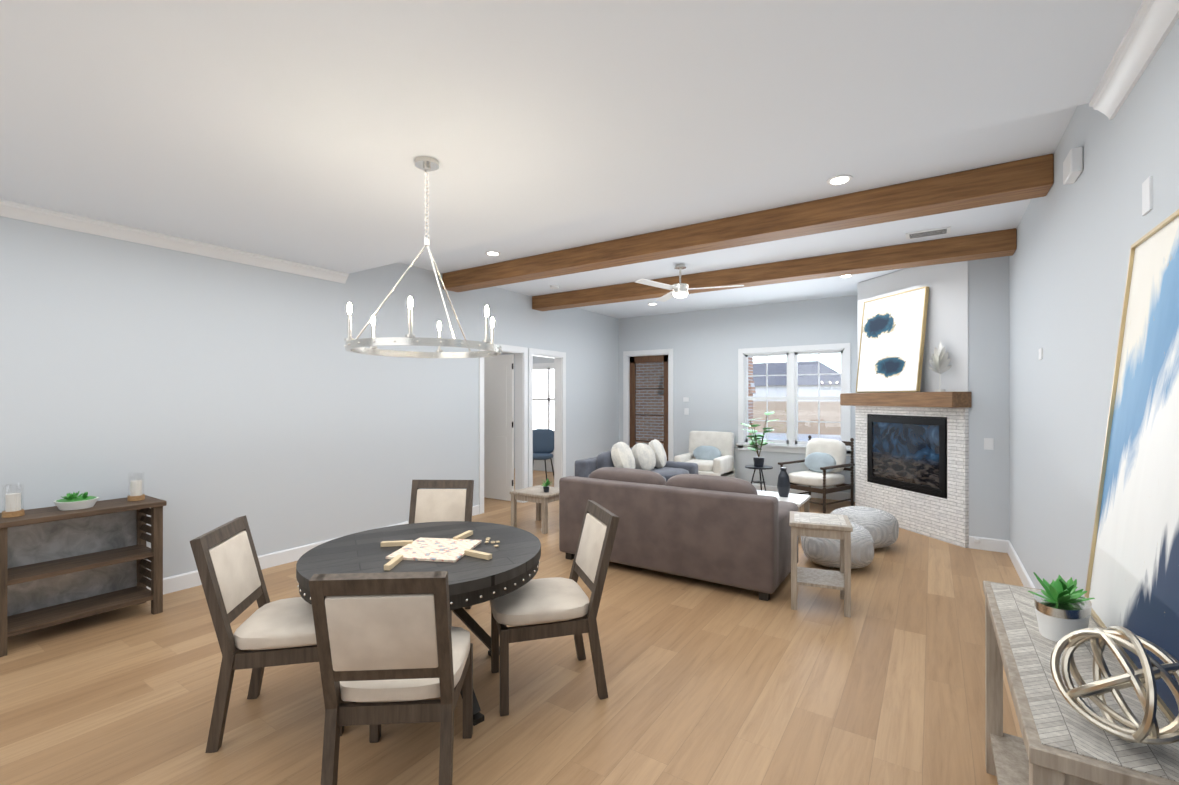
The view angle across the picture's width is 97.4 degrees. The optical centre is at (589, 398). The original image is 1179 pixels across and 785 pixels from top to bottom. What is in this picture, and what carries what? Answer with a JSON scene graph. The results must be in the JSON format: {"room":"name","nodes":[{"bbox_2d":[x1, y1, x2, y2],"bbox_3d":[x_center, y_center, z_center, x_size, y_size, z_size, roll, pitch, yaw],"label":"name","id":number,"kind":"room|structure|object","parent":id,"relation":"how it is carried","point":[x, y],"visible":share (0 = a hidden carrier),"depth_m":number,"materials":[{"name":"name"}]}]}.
{"room":"living room and dining room","nodes":[
{"label":"living room and dining room","id":0,"kind":"room"},
{"bbox_2d":[0,216,619,578],"bbox_3d":[-2.899,-0.061,5.243,0.150,3.320,12.700,0,0,33],"label":"wall","id":1,"kind":"structure","parent":0,"point":[204,394],"depth_m":4.74,"materials":[{"name":"grey paint"}]},
{"bbox_2d":[0,199,348,283],"bbox_3d":[-4.404,-1.276,2.763,0.078,0.095,6.600,0,0,33],"label":"crown molding","id":2,"kind":"structure","parent":1,"relation":"attached to","point":[9,209],"depth_m":4.15,"materials":[{"name":"white wood"}]},
{"bbox_2d":[146,505,478,594],"bbox_3d":[-3.889,1.533,3.594,0.016,0.130,8.560,0,0,33],"label":"baseboard","id":3,"kind":"structure","parent":1,"relation":"attached to","point":[179,582],"depth_m":4.88,"materials":[{"name":"white wood"}]},
{"bbox_2d":[484,354,513,500],"bbox_3d":[-1.511,0.457,8.226,0.812,2.268,0.048,0,0,33],"label":"hall door","id":4,"kind":"structure","parent":1,"relation":"in","point":[499,427],"depth_m":8.14,"materials":[{"name":"white wood"}]},
{"bbox_2d":[479,343,530,513],"bbox_3d":[-1.313,0.410,7.640,0.186,2.385,1.020,0,0,33],"label":"door frame","id":5,"kind":"structure","parent":1,"relation":"attached to","point":[524,417],"depth_m":7.97,"materials":[{"name":"white wood"}]},
{"bbox_2d":[533,363,553,430],"bbox_3d":[-0.883,0.031,11.325,1.360,1.610,0.029,0,0,33],"label":"window","id":6,"kind":"structure","parent":1,"relation":"in","point":[543,395],"depth_m":11.43,"materials":[{"name":"white"}]},
{"bbox_2d":[531,348,565,487],"bbox_3d":[-0.747,0.410,8.496,0.186,2.385,0.970,0,0,33],"label":"door frame","id":7,"kind":"structure","parent":1,"relation":"attached to","point":[559,357],"depth_m":8.80,"materials":[{"name":"white wood"}]},
{"bbox_2d":[0,468,1023,784],"bbox_3d":[-1.794,1.649,4.510,9.600,0.100,12.700,0,0,33],"label":"floor","id":8,"kind":"structure","parent":0,"point":[722,684],"depth_m":2.78,"materials":[{"name":"brown wood"}]},
{"bbox_2d":[0,472,166,656],"bbox_3d":[-3.581,1.079,3.631,0.430,1.036,0.870,0,0,33],"label":"console","id":9,"kind":"object","parent":8,"relation":"on","point":[70,557],"visible":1,"depth_m":3.66,"materials":[{"name":"brown wood"}]},
{"bbox_2d":[190,515,343,752],"bbox_3d":[-1.515,1.114,2.611,0.656,0.972,0.480,0,0,-12],"label":"dining chair","id":10,"kind":"object","parent":8,"relation":"on","point":[267,633],"visible":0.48,"depth_m":2.41,"materials":[{"name":"brown wood"}]},
{"bbox_2d":[309,571,472,784],"bbox_3d":[-0.768,1.114,2.152,0.480,0.972,0.656,0,0,-4],"label":"dining chair","id":11,"kind":"object","parent":8,"relation":"on","point":[394,648],"visible":1,"depth_m":1.90,"materials":[{"name":"brown wood"}]},
{"bbox_2d":[296,521,540,725],"bbox_3d":[-0.909,1.204,2.894,1.270,0.786,1.270,0,0,43],"label":"dining table","id":12,"kind":"object","parent":8,"relation":"on","point":[480,562],"visible":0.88,"depth_m":2.74,"materials":[{"name":"black wood"}]},
{"bbox_2d":[408,480,473,626],"bbox_3d":[-1.143,1.115,3.713,0.480,0.972,0.656,0,0,1],"label":"dining chair","id":13,"kind":"object","parent":8,"relation":"on","point":[441,500],"visible":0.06,"depth_m":3.96,"materials":[{"name":"beige fabric"}]},
{"bbox_2d":[510,478,558,533],"bbox_3d":[-0.600,1.292,6.478,0.560,0.618,0.560,0,0,33],"label":"table","id":14,"kind":"object","parent":8,"relation":"on","point":[544,494],"visible":0.96,"depth_m":6.32,"materials":[{"name":"grey wood"}]},
{"bbox_2d":[533,429,553,479],"bbox_3d":[-0.976,1.107,10.111,0.503,1.001,0.549,0,0,13],"label":"chair","id":15,"kind":"object","parent":8,"relation":"on","point":[543,444],"visible":0.85,"depth_m":10.23,"materials":[{"name":"blue fabric"}]},
{"bbox_2d":[490,500,619,715],"bbox_3d":[-0.220,1.115,2.906,0.656,0.972,0.480,0,0,-17],"label":"dining chair","id":16,"kind":"object","parent":8,"relation":"on","point":[537,609],"visible":0.96,"depth_m":2.75,"materials":[{"name":"beige fabric"}]},
{"bbox_2d":[575,439,697,481],"bbox_3d":[0.718,1.087,7.165,0.920,1.029,1.950,0,0,33],"label":"loveseat","id":17,"kind":"object","parent":8,"relation":"on","point":[651,456],"visible":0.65,"depth_m":7.08,"materials":[{"name":"grey fabric"}]},
{"bbox_2d":[559,467,797,600],"bbox_3d":[0.814,1.142,4.973,2.080,0.914,0.950,0,0,33],"label":"sofa","id":18,"kind":"object","parent":8,"relation":"on","point":[731,531],"visible":0.92,"depth_m":4.43,"materials":[{"name":"grey"}]},
{"bbox_2d":[674,431,734,477],"bbox_3d":[1.980,1.093,8.891,0.820,1.021,0.831,0,0,33],"label":"armchair","id":19,"kind":"object","parent":8,"relation":"on","point":[711,453],"visible":0.77,"depth_m":8.90,"materials":[{"name":"fabric"}]},
{"bbox_2d":[741,412,779,490],"bbox_3d":[2.624,0.908,8.078,0.584,1.394,0.584,0,0,33],"label":"potted plant","id":20,"kind":"object","parent":8,"relation":"on","point":[759,463],"visible":0.94,"depth_m":8.05,"materials":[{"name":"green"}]},
{"bbox_2d":[757,467,810,543],"bbox_3d":[2.000,1.210,6.257,1.150,0.780,0.620,0,0,33],"label":"coffee table","id":21,"kind":"object","parent":8,"relation":"on","point":[783,488],"visible":0.25,"depth_m":6.08,"materials":[{"name":"grey wood"}]},
{"bbox_2d":[778,435,854,512],"bbox_3d":[3.362,1.093,7.696,0.820,1.018,0.735,0,0,-35],"label":"armchair","id":22,"kind":"object","parent":8,"relation":"on","point":[824,460],"visible":0.92,"depth_m":7.61,"materials":[{"name":"white fabric"}]},
{"bbox_2d":[789,511,852,617],"bbox_3d":[1.788,1.267,4.035,0.430,0.663,0.430,0,0,21],"label":"end table","id":23,"kind":"object","parent":8,"relation":"on","point":[829,526],"visible":1,"depth_m":3.91,"materials":[{"name":"grey wood"}]},
{"bbox_2d":[801,522,873,568],"bbox_3d":[2.384,1.397,5.007,0.632,0.404,0.632,0,0,16],"label":"pouf","id":24,"kind":"object","parent":8,"relation":"on","point":[822,551],"visible":0.56,"depth_m":4.75,"materials":[{"name":"white fabric"}]},
{"bbox_2d":[830,506,898,548],"bbox_3d":[2.975,1.398,5.647,0.632,0.404,0.632,0,0,-30],"label":"pouf","id":25,"kind":"object","parent":8,"relation":"on","point":[881,526],"visible":0.6,"depth_m":5.40,"materials":[{"name":"white fabric"}]},
{"bbox_2d":[983,572,1178,784],"bbox_3d":[1.551,1.068,1.602,0.450,1.056,1.300,0,0,33],"label":"console","id":26,"kind":"object","parent":8,"relation":"on","point":[1088,710],"visible":1,"depth_m":1.29,"materials":[{"name":"grey wood"}]},
{"bbox_2d":[1084,209,1178,721],"bbox_3d":[1.526,0.114,1.275,0.047,1.354,1.574,7,4,33],"label":"canvas art","id":27,"kind":"object","parent":26,"relation":"on","point":[1132,582],"visible":0.85,"depth_m":1.62,"materials":[{"name":"paint"}]},
{"bbox_2d":[0,0,1142,318],"bbox_3d":[-1.794,-1.486,4.513,9.600,0.670,12.700,0,0,33],"label":"ceiling","id":28,"kind":"structure","parent":0,"point":[306,132],"depth_m":2.44,"materials":[{"name":"white paint"}]},
{"bbox_2d":[344,156,501,358],"bbox_3d":[-0.909,-0.789,2.896,0.835,1.069,0.835,0,0,33],"label":"chandelier","id":29,"kind":"object","parent":28,"relation":"hanging from","point":[426,164],"visible":1,"depth_m":2.84,"materials":[{"name":"silver metal"}]},
{"bbox_2d":[485,251,500,255],"bbox_3d":[-1.063,-1.594,5.709,0.169,0.011,0.169,0,0,-6],"label":"recessed light","id":30,"kind":"object","parent":28,"relation":"in","point":[492,253],"depth_m":5.69,"materials":[{"name":"white"}]},
{"bbox_2d":[550,285,558,288],"bbox_3d":[-0.500,-1.583,7.375,0.129,0.030,0.129,0,0,27],"label":"recessed light","id":31,"kind":"object","parent":28,"relation":"in","point":[551,286],"depth_m":7.34,"materials":[{"name":"white"}]},
{"bbox_2d":[635,264,743,301],"bbox_3d":[1.111,-1.402,6.091,1.276,0.395,1.276,0,0,33],"label":"ceiling fan","id":32,"kind":"object","parent":28,"relation":"hanging from","point":[680,290],"visible":1,"depth_m":6.12,"materials":[{"name":"silver metal"}]},
{"bbox_2d":[443,154,1053,291],"bbox_3d":[0.645,-1.500,5.118,5.896,0.199,0.260,0,0,33],"label":"ceiling beam","id":33,"kind":"structure","parent":28,"relation":"attached to","point":[1023,179],"depth_m":4.30,"materials":[{"name":"brown wood"}]},
{"bbox_2d":[532,228,1016,310],"bbox_3d":[1.627,-1.499,6.603,5.896,0.199,0.260,0,0,33],"label":"ceiling beam","id":34,"kind":"structure","parent":28,"relation":"attached to","point":[1001,243],"depth_m":5.86,"materials":[{"name":"brown wood"}]},
{"bbox_2d":[827,174,851,184],"bbox_3d":[1.831,-1.596,3.794,0.169,0.011,0.169,0,0,-6],"label":"recessed light","id":35,"kind":"object","parent":28,"relation":"in","point":[840,179],"depth_m":3.78,"materials":[{"name":"white"}]},
{"bbox_2d":[905,226,950,238],"bbox_3d":[3.266,-1.593,5.003,0.360,0.016,0.200,0,0,33],"label":"ceiling vent","id":36,"kind":"object","parent":28,"relation":"in","point":[929,232],"visible":1,"depth_m":4.99,"materials":[{"name":"white metal"}]},
{"bbox_2d":[620,295,856,492],"bbox_3d":[3.082,-0.057,8.810,5.850,3.320,0.150,0,0,33],"label":"wall","id":37,"kind":"structure","parent":0,"point":[705,344],"depth_m":9.15,"materials":[{"name":"grey paint"}]},
{"bbox_2d":[623,349,672,460],"bbox_3d":[1.163,0.337,10.068,1.070,2.535,0.168,0,0,33],"label":"door frame","id":38,"kind":"structure","parent":37,"relation":"attached to","point":[634,361],"depth_m":10.09,"materials":[{"name":"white wood"}]},
{"bbox_2d":[736,343,850,455],"bbox_3d":[3.360,0.018,8.596,1.800,1.760,0.200,0,0,33],"label":"window","id":39,"kind":"structure","parent":37,"relation":"in","point":[791,444],"depth_m":8.57,"materials":[{"name":"white"}]},
{"bbox_2d":[752,484,854,501],"bbox_3d":[2.903,1.538,8.827,3.190,0.130,0.016,0,0,33],"label":"baseboard","id":40,"kind":"structure","parent":37,"relation":"attached to","point":[836,495],"depth_m":8.33,"materials":[{"name":"white wood"}]},
{"bbox_2d":[860,256,1008,539],"bbox_3d":[4.289,-0.059,6.656,1.520,3.320,2.110,0,0,33],"label":"wall column","id":41,"kind":"structure","parent":0,"point":[988,290],"depth_m":5.45,"materials":[{"name":"grey paint"}]},
{"bbox_2d":[855,261,968,547],"bbox_3d":[3.864,0.006,6.356,0.053,3.190,1.669,0,0,-12],"label":"fireplace","id":42,"kind":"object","parent":41,"relation":"attached to","point":[912,469],"depth_m":6.02,"materials":[{"name":"white stone"}]},
{"bbox_2d":[840,392,971,407],"bbox_3d":[3.767,0.016,6.342,0.249,0.170,1.759,0,0,-12],"label":"mantel beam","id":43,"kind":"structure","parent":42,"relation":"attached to","point":[934,399],"depth_m":5.99,"materials":[{"name":"brown wood"}]},
{"bbox_2d":[855,286,928,392],"bbox_3d":[3.750,-0.683,6.471,0.045,1.224,1.004,6,-1,-11],"label":"framed picture","id":44,"kind":"object","parent":43,"relation":"on","point":[892,341],"visible":0.98,"depth_m":6.39,"materials":[{"name":"paper"}]},
{"bbox_2d":[929,342,951,391],"bbox_3d":[3.892,-0.352,5.755,0.100,0.560,0.294,0,0,-12],"label":"leaf sculpture","id":45,"kind":"object","parent":43,"relation":"on","point":[940,362],"visible":0.98,"depth_m":5.74,"materials":[{"name":"silver metal"}]},
{"bbox_2d":[969,536,1006,552],"bbox_3d":[4.186,1.535,5.448,0.320,0.130,0.016,0,0,33],"label":"baseboard","id":46,"kind":"structure","parent":41,"relation":"attached to","point":[989,544],"depth_m":5.43,"materials":[{"name":"white wood"}]},
{"bbox_2d":[984,438,993,449],"label":"switch plates","id":47,"kind":"object","parent":41,"relation":"attached to","point":[988,442],"depth_m":5.44,"materials":[{"name":"white plastic"}]},
{"bbox_2d":[1009,18,1178,595],"bbox_3d":[2.147,-0.064,1.905,0.150,3.320,12.700,0,0,33],"label":"wall","id":48,"kind":"structure","parent":0,"point":[1068,267],"depth_m":2.86,"materials":[{"name":"grey paint"}]},
{"bbox_2d":[1007,540,1034,587],"bbox_3d":[1.495,1.530,1.069,0.016,0.130,10.290,0,0,33],"label":"baseboard","id":49,"kind":"structure","parent":48,"relation":"attached to","point":[1018,565],"depth_m":4.68,"materials":[{"name":"white wood"}]},
{"bbox_2d":[1063,146,1082,184],"label":"switch plates","id":50,"kind":"object","parent":48,"relation":"attached to","point":[1073,166],"depth_m":2.75,"materials":[{"name":"white plastic"}]},
{"bbox_2d":[1089,0,1178,119],"bbox_3d":[0.451,-1.279,-0.450,0.078,0.095,6.600,0,0,33],"label":"crown molding","id":51,"kind":"structure","parent":48,"relation":"attached to","point":[1148,30],"depth_m":1.91,"materials":[{"name":"white wood"}]},
{"bbox_2d":[1142,176,1152,215],"label":"switch plates","id":52,"kind":"object","parent":48,"relation":"attached to","point":[1147,186],"depth_m":1.89,"materials":[{"name":"white plastic"}]},
{"label":"outside","id":53,"kind":"structure","parent":0,"visible":0},
{"bbox_2d":[753,432,840,440],"bbox_3d":[35.539,1.977,53.773,120.000,0.050,110.630,0,0,33],"label":"ground","id":54,"kind":"structure","parent":53,"point":[773,436],"depth_m":26.04,"materials":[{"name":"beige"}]},
{"bbox_2d":[636,357,755,446],"bbox_3d":[0.897,0.157,12.186,5.119,3.500,3.030,0,0,33],"label":"porch","id":55,"kind":"object","parent":54,"relation":"on","point":[644,409],"depth_m":13.18,"materials":[{"name":"brick"}]},
{"bbox_2d":[753,361,840,434],"bbox_3d":[28.925,-1.309,43.782,120.000,6.500,45.400,0,0,33],"label":"houses","id":56,"kind":"structure","parent":54,"relation":"on","point":[804,410],"depth_m":51.85,"materials":[{"name":"grey"}]}
]}

